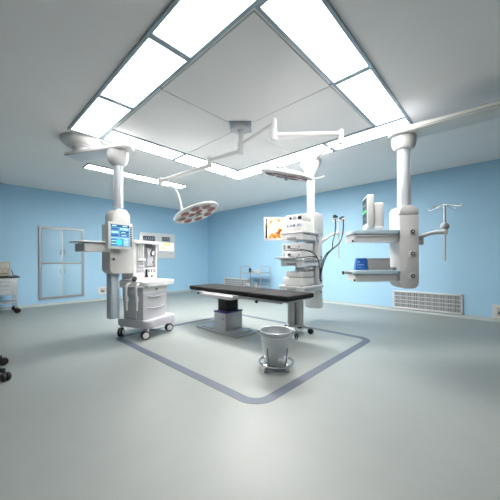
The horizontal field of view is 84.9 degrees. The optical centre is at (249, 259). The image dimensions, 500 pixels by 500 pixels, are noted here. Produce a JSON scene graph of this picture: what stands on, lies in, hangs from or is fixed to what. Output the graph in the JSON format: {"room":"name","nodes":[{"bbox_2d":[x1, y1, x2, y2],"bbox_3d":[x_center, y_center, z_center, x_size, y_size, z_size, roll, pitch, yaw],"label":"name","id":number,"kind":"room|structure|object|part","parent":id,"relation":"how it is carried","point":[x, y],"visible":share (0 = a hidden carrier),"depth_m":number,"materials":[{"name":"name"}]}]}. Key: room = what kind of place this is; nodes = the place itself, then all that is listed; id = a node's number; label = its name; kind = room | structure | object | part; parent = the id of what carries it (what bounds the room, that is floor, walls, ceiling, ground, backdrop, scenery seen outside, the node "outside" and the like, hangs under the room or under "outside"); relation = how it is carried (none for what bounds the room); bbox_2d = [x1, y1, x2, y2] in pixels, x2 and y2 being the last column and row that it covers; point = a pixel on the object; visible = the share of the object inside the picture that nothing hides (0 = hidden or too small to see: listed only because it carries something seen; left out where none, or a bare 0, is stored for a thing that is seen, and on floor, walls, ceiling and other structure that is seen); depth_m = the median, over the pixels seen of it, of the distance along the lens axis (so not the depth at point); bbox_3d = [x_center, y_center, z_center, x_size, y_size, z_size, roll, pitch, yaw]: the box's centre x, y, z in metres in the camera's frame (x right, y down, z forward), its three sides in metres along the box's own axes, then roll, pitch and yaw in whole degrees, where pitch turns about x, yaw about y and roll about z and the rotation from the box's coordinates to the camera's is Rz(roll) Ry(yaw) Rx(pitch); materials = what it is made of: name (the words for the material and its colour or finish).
{"room":"operating room","nodes":[
{"label":"operating room","id":0,"kind":"room"},
{"bbox_2d":[0,183,207,307],"bbox_3d":[-5.045,-0.329,7.851,0.100,3.104,9.750,0,0,43],"label":"wall","id":1,"kind":"structure","parent":0,"point":[23,210],"depth_m":7.92,"materials":[{"name":"blue paint"}]},
{"bbox_2d":[39,226,83,299],"bbox_3d":[-5.194,0.079,7.581,0.054,1.950,1.060,0,0,43],"label":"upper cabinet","id":2,"kind":"object","parent":1,"relation":"attached to","point":[56,280],"visible":0.99,"depth_m":7.53,"materials":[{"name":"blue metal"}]},
{"bbox_3d":[-5.365,0.555,7.419,0.018,0.875,0.461,0,0,43],"label":"door","id":3,"kind":"part","parent":2,"relation":"part of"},
{"bbox_3d":[-5.370,-0.381,7.419,0.018,0.905,0.461,0,0,43],"label":"door","id":4,"kind":"part","parent":2,"relation":"part of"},
{"bbox_3d":[-5.042,0.554,7.764,0.018,0.875,0.461,0,0,43],"label":"door","id":5,"kind":"part","parent":2,"relation":"part of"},
{"bbox_3d":[-5.046,-0.382,7.764,0.018,0.905,0.461,0,0,43],"label":"door","id":6,"kind":"part","parent":2,"relation":"part of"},
{"bbox_2d":[0,289,191,310],"bbox_3d":[-5.011,1.191,7.756,0.070,0.064,9.650,0,0,43],"label":"baseboard","id":7,"kind":"structure","parent":1,"relation":"attached to","point":[105,298],"depth_m":7.62,"materials":[{"name":"plastic"}]},
{"bbox_2d":[98,286,106,293],"bbox_3d":[-4.502,0.925,8.337,0.024,0.220,0.227,0,0,43],"label":"wall socket","id":8,"kind":"object","parent":1,"relation":"attached to","point":[101,290],"visible":0.62,"depth_m":8.33,"materials":[{"name":"white plastic"}]},
{"bbox_2d":[139,232,174,257],"bbox_3d":[-3.255,-0.498,9.643,0.060,0.885,1.335,0,0,43],"label":"control panel","id":9,"kind":"object","parent":1,"relation":"attached to","point":[166,248],"visible":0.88,"depth_m":9.76,"materials":[{"name":"white plastic"}]},
{"bbox_2d":[0,291,499,499],"bbox_3d":[-0.808,1.254,3.883,11.700,0.100,9.750,0,0,43],"label":"floor","id":10,"kind":"structure","parent":0,"point":[413,412],"depth_m":2.18,"materials":[{"name":"plastic"}]},
{"bbox_2d":[0,355,11,381],"bbox_3d":[-2.978,0.919,2.650,1.038,0.590,1.005,0,0,43],"label":"stand","id":11,"kind":"object","parent":10,"relation":"on","point":[4,376],"visible":1,"depth_m":2.74,"materials":[{"name":"black plastic"}]},
{"bbox_2d":[0,276,20,312],"bbox_3d":[-5.858,0.804,6.133,0.598,0.845,1.050,0,0,43],"label":"trolley","id":12,"kind":"object","parent":10,"relation":"on","point":[9,284],"visible":1,"depth_m":6.22,"materials":[{"name":"white plastic"}]},
{"bbox_2d":[0,262,9,276],"bbox_3d":[-5.804,0.216,6.186,0.348,0.330,0.540,0,0,43],"label":"monitor","id":13,"kind":"object","parent":12,"relation":"on","point":[4,266],"visible":0.97,"depth_m":6.20,"materials":[{"name":"beige plastic"}]},
{"bbox_3d":[-5.708,0.471,5.919,0.016,0.087,0.780,0,0,43],"label":"drawer","id":14,"kind":"part","parent":12,"relation":"part of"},
{"bbox_3d":[-5.708,0.565,5.919,0.016,0.087,0.780,0,0,43],"label":"drawer","id":15,"kind":"part","parent":12,"relation":"part of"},
{"bbox_3d":[-5.707,0.659,5.919,0.016,0.087,0.780,0,0,43],"label":"drawer","id":16,"kind":"part","parent":12,"relation":"part of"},
{"bbox_3d":[-5.707,0.753,5.919,0.016,0.087,0.780,0,0,43],"label":"drawer","id":17,"kind":"part","parent":12,"relation":"part of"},
{"bbox_2d":[0,300,17,303],"bbox_3d":[-5.862,0.979,6.141,0.500,0.025,0.930,0,0,43],"label":"shelf","id":18,"kind":"object","parent":12,"relation":"attached to","point":[5,301],"depth_m":6.30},
{"bbox_2d":[117,240,174,339],"bbox_3d":[-1.728,0.445,4.468,0.680,1.525,0.808,0,0,23],"label":"machine","id":19,"kind":"object","parent":10,"relation":"on","point":[144,295],"visible":0.95,"depth_m":4.31,"materials":[{"name":"white plastic"}]},
{"bbox_3d":[-1.832,0.552,4.172,0.048,0.413,0.181,0,0,23],"label":"bag arm","id":20,"kind":"part","parent":19,"relation":"part of","materials":[{"name":"white plastic"}]},
{"bbox_2d":[121,278,139,281],"bbox_3d":[-1.882,0.307,4.298,0.250,0.060,0.160,0,0,23],"label":"tray","id":21,"kind":"object","parent":19,"relation":"on","point":[124,279],"depth_m":4.24,"materials":[{"name":"plastic"}]},
{"bbox_3d":[-1.837,0.408,4.186,0.567,0.028,0.136,0,0,23],"label":"push rail","id":22,"kind":"part","parent":19,"relation":"part of","materials":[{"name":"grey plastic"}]},
{"bbox_3d":[-1.663,0.551,4.110,0.048,0.413,0.161,0,0,23],"label":"bag arm","id":23,"kind":"part","parent":19,"relation":"part of","materials":[{"name":"white plastic"}]},
{"bbox_2d":[133,240,159,244],"bbox_3d":[-1.835,-0.292,4.582,0.320,0.050,0.600,0,0,23],"label":"shelf","id":24,"kind":"object","parent":19,"relation":"attached to","point":[135,242],"depth_m":4.47,"materials":[{"name":"white plastic"}]},
{"bbox_2d":[120,279,173,286],"bbox_3d":[-1.702,0.370,4.504,0.620,0.075,0.700,0,0,23],"label":"countertop","id":25,"kind":"structure","parent":19,"relation":"on","point":[145,283],"depth_m":4.23,"materials":[{"name":"white plastic"}]},
{"bbox_3d":[-1.542,0.807,4.388,0.060,0.200,0.517,0,0,23],"label":"drawer","id":26,"kind":"part","parent":19,"relation":"part of","materials":[{"name":"grey plastic"}]},
{"bbox_3d":[-1.532,0.465,4.383,0.056,0.105,0.540,0,0,23],"label":"drawer","id":27,"kind":"part","parent":19,"relation":"part of","materials":[{"name":"white plastic"}]},
{"bbox_3d":[-1.536,0.612,4.385,0.058,0.170,0.531,0,0,23],"label":"drawer","id":28,"kind":"part","parent":19,"relation":"part of","materials":[{"name":"grey plastic"}]},
{"bbox_2d":[116,314,369,403],"bbox_3d":[-0.142,1.200,4.191,3.050,0.002,2.650,0,0,43],"label":"trim","id":29,"kind":"structure","parent":10,"relation":"on","point":[274,395],"depth_m":2.95,"materials":[{"name":"plastic"}]},
{"bbox_2d":[190,284,313,337],"bbox_3d":[-0.149,0.845,4.612,2.360,0.712,0.760,0,0,45],"label":"table","id":30,"kind":"object","parent":10,"relation":"on","point":[228,318],"visible":1,"depth_m":4.46,"materials":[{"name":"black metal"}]},
{"bbox_3d":[-0.693,0.527,5.229,0.720,0.072,0.630,0,0,45],"label":"mattress","id":31,"kind":"part","parent":30,"relation":"part of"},
{"bbox_3d":[-0.465,0.600,4.690,1.007,0.075,0.401,0,0,45],"label":"head plate","id":32,"kind":"part","parent":30,"relation":"part of","materials":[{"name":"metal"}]},
{"bbox_3d":[-0.434,1.177,4.676,1.070,0.050,0.448,0,0,45],"label":"plate","id":33,"kind":"part","parent":30,"relation":"part of","materials":[{"name":"silver metal"}]},
{"bbox_3d":[-0.337,0.587,4.437,2.180,0.030,0.024,0,0,45],"label":"rail","id":34,"kind":"part","parent":30,"relation":"part of","materials":[{"name":"silver metal"}]},
{"bbox_3d":[-0.125,0.525,4.666,0.860,0.072,0.630,0,0,45],"label":"mattress","id":35,"kind":"part","parent":30,"relation":"part of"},
{"bbox_3d":[-0.111,0.574,4.652,2.280,0.023,0.580,0,0,45],"label":"frame","id":36,"kind":"part","parent":30,"relation":"part of","materials":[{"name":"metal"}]},
{"bbox_3d":[0.457,0.522,4.088,0.760,0.072,0.630,0,0,45],"label":"mattress","id":37,"kind":"part","parent":30,"relation":"part of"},
{"bbox_2d":[240,266,270,288],"bbox_3d":[0.165,0.698,8.815,0.955,1.003,0.579,0,0,43],"label":"cart","id":38,"kind":"object","parent":10,"relation":"on","point":[260,285],"visible":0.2,"depth_m":8.71,"materials":[{"name":"silver metal"}]},
{"bbox_2d":[242,285,269,287],"bbox_3d":[0.167,0.849,8.841,0.840,0.020,0.480,0,0,43],"label":"shelf","id":39,"kind":"object","parent":38,"relation":"attached to","point":[258,286],"depth_m":8.62,"materials":[{"name":"silver metal"}]},
{"bbox_2d":[258,348,293,372],"bbox_3d":[0.289,1.068,3.031,0.395,0.261,0.395,0,0,43],"label":"stand","id":40,"kind":"object","parent":10,"relation":"on","point":[265,365],"visible":0.7,"depth_m":2.90,"materials":[{"name":"silver metal"}]},
{"bbox_2d":[258,326,293,365],"bbox_3d":[0.289,0.948,3.022,0.382,0.358,0.382,0,0,43],"label":"bucket","id":41,"kind":"object","parent":40,"relation":"on","point":[277,339],"visible":0.98,"depth_m":2.91,"materials":[{"name":"metal"}]},
{"bbox_2d":[284,301,313,337],"bbox_3d":[0.783,0.894,4.473,0.422,0.605,0.599,0,0,-19],"label":"stand","id":42,"kind":"object","parent":10,"relation":"on","point":[295,310],"visible":0.7,"depth_m":4.45,"materials":[{"name":"silver metal"}]},
{"bbox_3d":[0.749,0.887,4.455,0.024,0.380,0.024,0,0,-1],"label":"rod","id":43,"kind":"part","parent":42,"relation":"part of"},
{"bbox_2d":[0,0,499,212],"bbox_3d":[-0.823,-1.948,3.883,11.700,0.096,9.750,0,0,43],"label":"ceiling","id":44,"kind":"structure","parent":0,"point":[437,58],"depth_m":2.98,"materials":[{"name":"paint"}]},
{"bbox_2d":[59,132,134,318],"bbox_3d":[-2.373,-0.511,4.199,1.181,2.764,0.824,0,0,43],"label":"pendant","id":45,"kind":"object","parent":44,"relation":"hanging from","point":[115,262],"visible":0.94,"depth_m":4.06,"materials":[{"name":"white metal"}]},
{"bbox_3d":[-2.222,-0.245,3.807,0.382,0.022,0.419,0,0,35],"label":"shelf rail","id":46,"kind":"part","parent":45,"relation":"part of","materials":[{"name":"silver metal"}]},
{"bbox_2d":[73,240,104,243],"bbox_3d":[-2.212,-0.245,3.821,0.340,0.025,0.400,0,0,35],"label":"shelf","id":47,"kind":"object","parent":45,"relation":"attached to","point":[79,241],"depth_m":3.66,"materials":[{"name":"grey metal"}]},
{"bbox_2d":[75,243,109,251],"bbox_3d":[-2.203,-0.170,3.833,0.300,0.110,0.360,0,0,35],"label":"shelf","id":48,"kind":"object","parent":45,"relation":"attached to","point":[79,247],"depth_m":3.71,"materials":[{"name":"white metal"}]},
{"bbox_3d":[-2.309,-1.658,4.230,1.154,0.053,0.300,0,0,17],"label":"arm","id":49,"kind":"part","parent":45,"relation":"part of","materials":[{"name":"white metal"}]},
{"bbox_3d":[-1.999,-0.161,4.123,0.240,0.730,0.350,0,0,35],"label":"service panel","id":50,"kind":"part","parent":45,"relation":"part of","materials":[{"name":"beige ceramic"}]},
{"bbox_2d":[105,221,132,248],"bbox_3d":[-1.898,-0.346,3.948,0.131,0.375,0.368,0,0,35],"label":"patient monitor","id":51,"kind":"object","parent":45,"relation":"attached to","point":[118,235],"visible":1,"depth_m":3.88,"materials":[{"name":"blue plastic"}]},
{"bbox_2d":[83,163,112,173],"bbox_3d":[-3.070,-1.879,5.611,0.392,0.022,0.569,0,0,43],"label":"recessed light","id":52,"kind":"object","parent":44,"relation":"in","point":[94,167],"depth_m":5.61,"materials":[{"name":"plastic"}]},
{"bbox_2d":[68,94,133,138],"bbox_3d":[-2.031,-1.884,3.673,1.195,0.022,0.440,0,0,43],"label":"recessed light","id":53,"kind":"object","parent":44,"relation":"in","point":[100,115],"visible":0.89,"depth_m":3.61,"materials":[{"name":"plastic"}]},
{"bbox_2d":[123,171,137,177],"bbox_3d":[-2.686,-1.881,6.016,0.387,0.022,0.329,0,0,43],"label":"recessed light","id":54,"kind":"object","parent":44,"relation":"in","point":[125,174],"depth_m":6.05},
{"bbox_2d":[96,32,190,109],"bbox_3d":[-1.150,-1.888,2.846,1.220,0.022,0.440,0,0,43],"label":"recessed light","id":55,"kind":"object","parent":44,"relation":"in","point":[150,64],"visible":0.98,"depth_m":2.75,"materials":[{"name":"plastic"}]},
{"bbox_2d":[102,129,185,159],"bbox_3d":[-1.724,-1.885,4.547,0.445,0.022,1.255,0,0,43],"label":"recessed light","id":56,"kind":"object","parent":44,"relation":"in","point":[114,136],"visible":0.94,"depth_m":4.46,"materials":[{"name":"plastic"}]},
{"bbox_2d":[132,175,157,183],"bbox_3d":[-2.360,-1.882,6.369,0.391,0.022,0.606,0,0,43],"label":"recessed light","id":57,"kind":"object","parent":44,"relation":"in","point":[152,180],"depth_m":6.36,"materials":[{"name":"plastic"}]},
{"bbox_2d":[115,89,230,152],"bbox_3d":[-1.046,-1.891,3.927,1.334,0.016,1.219,0,0,43],"label":"ceiling panel","id":58,"kind":"object","parent":44,"relation":"attached to","point":[166,119],"visible":0.86,"depth_m":3.78,"materials":[{"name":"paint"}]},
{"bbox_2d":[163,181,186,188],"bbox_3d":[-1.912,-1.884,6.842,0.385,0.022,0.603,0,0,43],"label":"recessed light","id":59,"kind":"object","parent":44,"relation":"in","point":[176,185],"depth_m":6.90,"materials":[{"name":"plastic"}]},
{"bbox_2d":[173,153,206,166],"bbox_3d":[-1.096,-1.888,5.184,0.485,0.022,0.561,0,0,43],"label":"recessed light","id":60,"kind":"object","parent":44,"relation":"in","point":[194,161],"depth_m":5.18,"materials":[{"name":"plastic"}]},
{"bbox_2d":[147,0,261,60],"bbox_3d":[-0.259,-1.892,2.010,1.225,0.022,0.440,0,0,43],"label":"recessed light","id":61,"kind":"object","parent":44,"relation":"in","point":[187,27],"visible":1,"depth_m":2.17,"materials":[{"name":"plastic"}]},
{"bbox_2d":[205,162,237,175],"bbox_3d":[-0.639,-1.890,5.673,0.481,0.022,0.700,0,0,43],"label":"recessed light","id":62,"kind":"object","parent":44,"relation":"in","point":[217,168],"depth_m":5.71,"materials":[{"name":"plastic"}]},
{"bbox_2d":[187,133,290,169],"bbox_3d":[-0.192,-1.895,4.838,1.334,0.016,1.254,0,0,43],"label":"ceiling panel","id":63,"kind":"object","parent":44,"relation":"attached to","point":[258,150],"visible":0.71,"depth_m":4.75,"materials":[{"name":"paint"}]},
{"bbox_2d":[162,10,329,122],"bbox_3d":[-0.051,-1.896,2.994,1.369,0.016,1.219,0,0,43],"label":"ceiling panel","id":64,"kind":"object","parent":44,"relation":"attached to","point":[251,73],"visible":0.86,"depth_m":2.82,"materials":[{"name":"paint"}]},
{"bbox_2d":[158,118,343,223],"bbox_3d":[-0.119,-1.258,3.861,2.712,1.283,0.886,0,0,36],"label":"light","id":65,"kind":"object","parent":44,"relation":"hanging from","point":[201,210],"visible":1,"depth_m":3.76,"materials":[{"name":"grey plastic"}]},
{"bbox_3d":[-1.030,-1.322,4.252,0.843,0.313,0.072,0,0,8],"label":"spring arm","id":66,"kind":"part","parent":65,"relation":"part of","materials":[{"name":"metal"}]},
{"bbox_3d":[-0.393,-1.496,4.038,0.636,0.155,0.083,0,0,34],"label":"arm","id":67,"kind":"part","parent":65,"relation":"part of","materials":[{"name":"metal"}]},
{"bbox_3d":[-0.132,-1.882,3.859,0.300,0.035,0.300,0,0,0],"label":"ceiling plate","id":68,"kind":"part","parent":65,"relation":"part of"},
{"bbox_3d":[-0.131,-1.654,3.859,0.090,0.330,0.090,0,0,43],"label":"stem","id":69,"kind":"part","parent":65,"relation":"part of","materials":[{"name":"metal"}]},
{"bbox_3d":[0.085,-1.580,3.559,0.071,0.240,0.740,0,0,-38],"label":"arm","id":70,"kind":"part","parent":65,"relation":"part of","materials":[{"name":"metal"}]},
{"bbox_3d":[0.682,-1.473,3.282,0.864,0.180,0.080,0,0,2],"label":"spring arm","id":71,"kind":"part","parent":65,"relation":"part of","materials":[{"name":"metal"}]},
{"bbox_2d":[225,162,277,179],"bbox_3d":[0.011,-1.893,5.850,1.195,0.022,0.440,0,0,43],"label":"recessed light","id":72,"kind":"object","parent":44,"relation":"in","point":[255,169],"visible":0.84,"depth_m":5.84,"materials":[{"name":"plastic"}]},
{"bbox_2d":[265,143,334,167],"bbox_3d":[0.892,-1.897,5.024,1.220,0.022,0.440,0,0,43],"label":"recessed light","id":73,"kind":"object","parent":44,"relation":"in","point":[310,152],"visible":0.91,"depth_m":5.01,"materials":[{"name":"plastic"}]},
{"bbox_2d":[251,86,371,152],"bbox_3d":[0.803,-1.900,3.905,1.369,0.016,1.254,0,0,43],"label":"ceiling panel","id":74,"kind":"object","parent":44,"relation":"attached to","point":[325,109],"visible":0.86,"depth_m":3.71,"materials":[{"name":"paint"}]},
{"bbox_2d":[279,158,344,308],"bbox_3d":[1.189,-0.487,5.196,0.816,2.844,1.118,0,0,43],"label":"pendant","id":75,"kind":"object","parent":44,"relation":"hanging from","point":[315,237],"visible":0.83,"depth_m":5.16,"materials":[{"name":"white metal"}]},
{"bbox_2d":[264,217,285,240],"bbox_3d":[0.665,-0.628,5.601,0.763,0.470,0.144,0,0,-4],"label":"display screen","id":76,"kind":"object","parent":75,"relation":"attached to","point":[273,226],"visible":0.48,"depth_m":5.52,"materials":[{"name":"multicoloured plastic"}]},
{"bbox_2d":[275,257,297,258],"bbox_3d":[0.654,-0.036,4.922,0.460,0.033,0.085,0,0,43],"label":"tray","id":77,"kind":"object","parent":75,"relation":"attached to","point":[275,257],"visible":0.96,"depth_m":4.88,"materials":[{"name":"plastic"}]},
{"bbox_2d":[283,251,312,258],"bbox_3d":[0.883,-0.090,5.078,0.420,0.140,0.425,0,0,43],"label":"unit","id":78,"kind":"object","parent":75,"relation":"on","point":[285,253],"visible":0.66,"depth_m":4.93,"materials":[{"name":"white plastic"}]},
{"bbox_3d":[0.758,-0.095,4.945,0.410,0.124,0.010,0,0,43],"label":"panel","id":79,"kind":"part","parent":78,"relation":"part of","materials":[{"name":"plastic"}]},
{"bbox_2d":[283,243,312,250],"bbox_3d":[0.882,-0.232,5.078,0.420,0.142,0.425,0,0,43],"label":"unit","id":80,"kind":"object","parent":78,"relation":"on","point":[306,246],"visible":0.84,"depth_m":4.94,"materials":[{"name":"white plastic"}]},
{"bbox_3d":[0.757,-0.237,4.945,0.410,0.125,0.010,0,0,43],"label":"panel","id":81,"kind":"part","parent":80,"relation":"part of","materials":[{"name":"plastic"}]},
{"bbox_2d":[288,247,319,273],"bbox_3d":[0.984,0.053,4.853,0.597,0.586,0.236,0,0,-4],"label":"cable","id":82,"kind":"object","parent":80,"relation":"attached to","point":[288,247],"visible":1,"depth_m":4.82,"materials":[{"name":"black plastic"}]},
{"bbox_2d":[288,255,319,278],"bbox_3d":[0.984,0.124,4.853,0.596,0.444,0.236,0,0,-4],"label":"cable","id":83,"kind":"object","parent":78,"relation":"attached to","point":[288,255],"visible":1,"depth_m":4.83,"materials":[{"name":"black plastic"}]},
{"bbox_2d":[284,220,312,231],"bbox_3d":[0.928,-0.602,5.114,0.400,0.194,0.468,0,0,43],"label":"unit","id":84,"kind":"object","parent":75,"relation":"on","point":[301,225],"visible":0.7,"depth_m":4.94,"materials":[{"name":"white plastic"}]},
{"bbox_3d":[0.776,-0.606,4.952,0.390,0.177,0.010,0,0,43],"label":"panel","id":85,"kind":"part","parent":84,"relation":"part of","materials":[{"name":"plastic"}]},
{"bbox_2d":[286,214,311,221],"bbox_3d":[0.902,-0.761,5.080,0.370,0.124,0.330,0,0,43],"label":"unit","id":86,"kind":"object","parent":84,"relation":"on","point":[298,217],"visible":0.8,"depth_m":4.96,"materials":[{"name":"white plastic"}]},
{"bbox_3d":[0.807,-0.766,4.978,0.360,0.107,0.010,0,0,43],"label":"panel","id":87,"kind":"part","parent":86,"relation":"part of","materials":[{"name":"plastic"}]},
{"bbox_2d":[283,277,313,286],"bbox_3d":[0.901,0.399,5.066,0.420,0.144,0.420,0,0,43],"label":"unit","id":88,"kind":"object","parent":75,"relation":"on","point":[296,281],"visible":0.91,"depth_m":4.92,"materials":[{"name":"white plastic"}]},
{"bbox_3d":[0.761,0.394,4.916,0.410,0.127,0.010,0,0,43],"label":"panel","id":89,"kind":"part","parent":88,"relation":"part of","materials":[{"name":"plastic"}]},
{"bbox_2d":[286,271,312,277],"bbox_3d":[0.922,0.269,5.074,0.360,0.114,0.380,0,0,43],"label":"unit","id":90,"kind":"object","parent":88,"relation":"on","point":[301,274],"visible":0.95,"depth_m":4.96,"materials":[{"name":"white plastic"}]},
{"bbox_3d":[0.795,0.264,4.939,0.350,0.097,0.010,0,0,43],"label":"panel","id":91,"kind":"part","parent":90,"relation":"part of","materials":[{"name":"plastic"}]},
{"bbox_2d":[295,267,312,270],"bbox_3d":[1.002,0.173,5.080,0.230,0.074,0.260,0,0,43],"label":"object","id":92,"kind":"object","parent":90,"relation":"on","point":[296,268],"visible":0.94,"depth_m":4.99,"materials":[{"name":"beige plastic"}]},
{"bbox_3d":[0.917,0.168,4.989,0.220,0.057,0.010,0,0,43],"label":"panel","id":93,"kind":"part","parent":92,"relation":"part of","materials":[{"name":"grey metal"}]},
{"bbox_2d":[279,284,319,288],"bbox_3d":[0.957,0.485,5.110,0.560,0.028,0.640,0,0,43],"label":"shelf","id":94,"kind":"object","parent":75,"relation":"attached to","point":[316,286],"depth_m":4.92,"materials":[{"name":"white metal"}]},
{"bbox_2d":[280,231,318,234],"bbox_3d":[0.952,-0.490,5.124,0.500,0.028,0.620,0,0,43],"label":"shelf","id":95,"kind":"object","parent":75,"relation":"attached to","point":[296,232],"depth_m":4.90,"materials":[{"name":"white metal"}]},
{"bbox_3d":[0.951,0.060,5.106,0.480,0.102,0.610,0,0,43],"label":"drawer","id":96,"kind":"part","parent":75,"relation":"part of","materials":[{"name":"metal"}]},
{"bbox_3d":[0.952,-0.415,5.124,0.460,0.122,0.580,0,0,43],"label":"drawer","id":97,"kind":"part","parent":75,"relation":"part of","materials":[{"name":"white ceramic"}]},
{"bbox_3d":[0.957,0.530,5.110,0.520,0.062,0.600,0,0,43],"label":"drawer","id":98,"kind":"part","parent":75,"relation":"part of","materials":[{"name":"metal"}]},
{"bbox_2d":[320,215,337,280],"bbox_3d":[1.505,-0.243,5.145,0.554,1.276,0.127,0,0,-43],"label":"endoscope","id":99,"kind":"object","parent":75,"relation":"hanging from","point":[334,216],"visible":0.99,"depth_m":5.17,"materials":[{"name":"black plastic"}]},
{"bbox_3d":[1.547,-0.439,5.337,0.367,0.223,0.096,0,0,0],"label":"scope arm","id":100,"kind":"part","parent":75,"relation":"part of","materials":[{"name":"metal"}]},
{"bbox_2d":[321,216,344,274],"bbox_3d":[1.567,-0.229,5.148,0.651,1.246,0.111,0,0,-34],"label":"endoscope","id":101,"kind":"object","parent":75,"relation":"hanging from","point":[341,217],"visible":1,"depth_m":5.20,"materials":[{"name":"black plastic"}]},
{"bbox_2d":[255,0,372,84],"bbox_3d":[0.615,-1.896,2.353,0.420,0.022,1.255,0,0,43],"label":"recessed light","id":102,"kind":"object","parent":44,"relation":"in","point":[314,28],"visible":0.93,"depth_m":2.29,"materials":[{"name":"plastic"}]},
{"bbox_2d":[323,116,412,150],"bbox_3d":[1.784,-1.901,4.187,1.225,0.022,0.440,0,0,43],"label":"recessed light","id":103,"kind":"object","parent":44,"relation":"in","point":[372,133],"visible":0.66,"depth_m":4.15,"materials":[{"name":"plastic"}]},
{"bbox_2d":[333,66,407,126],"bbox_3d":[1.485,-1.900,3.281,0.420,0.022,1.290,0,0,43],"label":"recessed light","id":104,"kind":"object","parent":44,"relation":"in","point":[366,90],"visible":0.94,"depth_m":3.18,"materials":[{"name":"plastic"}]},
{"bbox_2d":[342,100,499,288],"bbox_3d":[2.358,-0.773,3.222,2.404,2.284,0.720,0,0,33],"label":"pendant","id":105,"kind":"object","parent":44,"relation":"hanging from","point":[402,236],"visible":0.98,"depth_m":3.51,"materials":[{"name":"white metal"}]},
{"bbox_3d":[1.302,0.168,3.566,0.195,0.044,0.040,0,0,0],"label":"rail","id":106,"kind":"part","parent":105,"relation":"part of","materials":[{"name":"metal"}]},
{"bbox_2d":[353,258,366,269],"bbox_3d":[1.474,0.055,3.661,0.150,0.155,0.121,0,0,8],"label":"box","id":107,"kind":"object","parent":105,"relation":"on","point":[360,263],"visible":1,"depth_m":3.60,"materials":[{"name":"cardboard"}]},
{"bbox_2d":[344,230,399,235],"bbox_3d":[1.617,-0.357,3.661,0.620,0.050,0.380,0,0,0],"label":"shelf","id":108,"kind":"object","parent":105,"relation":"attached to","point":[353,232],"depth_m":3.47,"materials":[{"name":"grey metal"}]},
{"bbox_2d":[346,234,398,242],"bbox_3d":[1.623,-0.280,3.661,0.590,0.095,0.340,0,0,0],"label":"shelf","id":109,"kind":"object","parent":105,"relation":"attached to","point":[350,238],"depth_m":3.49,"materials":[{"name":"white metal"}]},
{"bbox_2d":[362,194,383,229],"bbox_3d":[1.639,-0.614,3.650,0.220,0.459,0.330,0,0,13],"label":"monitor","id":110,"kind":"object","parent":105,"relation":"on","point":[373,213],"visible":0.96,"depth_m":3.52,"materials":[{"name":"white plastic"}]},
{"bbox_2d":[347,274,398,281],"bbox_3d":[1.635,0.233,3.661,0.570,0.090,0.340,0,0,0],"label":"shelf","id":111,"kind":"object","parent":105,"relation":"attached to","point":[352,277],"depth_m":3.49,"materials":[{"name":"white metal"}]},
{"bbox_2d":[346,269,399,273],"bbox_3d":[1.630,0.158,3.661,0.600,0.050,0.380,0,0,0],"label":"shelf","id":112,"kind":"object","parent":105,"relation":"attached to","point":[348,271],"depth_m":3.47,"materials":[{"name":"grey metal"}]},
{"bbox_2d":[367,258,389,269],"bbox_3d":[1.702,0.054,3.686,0.289,0.154,0.194,0,0,0],"label":"case","id":113,"kind":"object","parent":105,"relation":"on","point":[372,263],"visible":0.79,"depth_m":3.59,"materials":[{"name":"plastic"}]},
{"bbox_3d":[1.701,-0.009,3.686,0.289,0.027,0.194,0,0,0],"label":"lid","id":114,"kind":"part","parent":113,"relation":"part of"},
{"bbox_2d":[409,228,414,234],"bbox_3d":[2.085,-0.365,3.504,0.075,0.080,0.019,0,0,0],"label":"outlet","id":115,"kind":"object","parent":105,"relation":"attached to","point":[411,230],"depth_m":3.50,"materials":[{"name":"grey metal"}]},
{"bbox_2d":[410,251,414,256],"bbox_3d":[2.086,-0.080,3.504,0.075,0.080,0.019,0,0,0],"label":"outlet","id":116,"kind":"object","parent":105,"relation":"attached to","point":[412,253],"depth_m":3.50,"materials":[{"name":"grey metal"}]},
{"bbox_2d":[410,273,415,278],"bbox_3d":[2.087,0.205,3.504,0.075,0.080,0.019,0,0,0],"label":"outlet","id":117,"kind":"object","parent":105,"relation":"attached to","point":[412,275],"depth_m":3.50,"materials":[{"name":"grey metal"}]},
{"bbox_2d":[419,202,462,260],"bbox_3d":[2.494,-0.364,3.669,0.544,0.745,0.342,0,0,22],"label":"pole","id":118,"kind":"object","parent":105,"relation":"attached to","point":[444,226],"visible":0.98,"depth_m":3.61,"materials":[{"name":"white metal"}]},
{"bbox_3d":[2.436,-0.342,3.631,0.367,0.138,0.064,0,0,0],"label":"arm","id":119,"kind":"part","parent":118,"relation":"part of","materials":[{"name":"metal"}]},
{"bbox_3d":[2.537,-1.657,3.190,1.680,0.060,0.330,0,0,39],"label":"arm","id":120,"kind":"part","parent":105,"relation":"part of","materials":[{"name":"white metal"}]},
{"bbox_2d":[208,159,499,317],"bbox_3d":[2.522,-0.364,7.367,11.600,3.104,0.100,0,0,43],"label":"wall","id":121,"kind":"structure","parent":0,"point":[471,267],"depth_m":6.55,"materials":[{"name":"blue paint"}]},
{"bbox_2d":[224,278,249,285],"bbox_3d":[-0.503,0.867,10.122,1.350,0.370,0.030,0,0,43],"label":"air vent","id":122,"kind":"object","parent":121,"relation":"in","point":[227,281],"visible":0.56,"depth_m":10.17,"materials":[{"name":"white metal"}]},
{"bbox_2d":[323,300,499,321],"bbox_3d":[2.500,1.157,7.278,11.520,0.064,0.070,0,0,43],"label":"baseboard","id":123,"kind":"structure","parent":121,"relation":"attached to","point":[324,301],"depth_m":6.11,"materials":[{"name":"plastic"}]},
{"bbox_2d":[393,290,462,314],"bbox_3d":[3.864,0.917,6.025,1.315,0.410,0.030,0,0,43],"label":"air vent","id":124,"kind":"object","parent":121,"relation":"in","point":[424,301],"visible":1,"depth_m":5.98,"materials":[{"name":"white metal"}]},
{"bbox_2d":[492,304,499,318],"bbox_3d":[4.713,0.987,5.236,0.100,0.261,0.024,0,0,43],"label":"wall socket","id":125,"kind":"object","parent":121,"relation":"attached to","point":[495,308],"visible":1,"depth_m":5.22,"materials":[{"name":"white plastic"}]}
]}

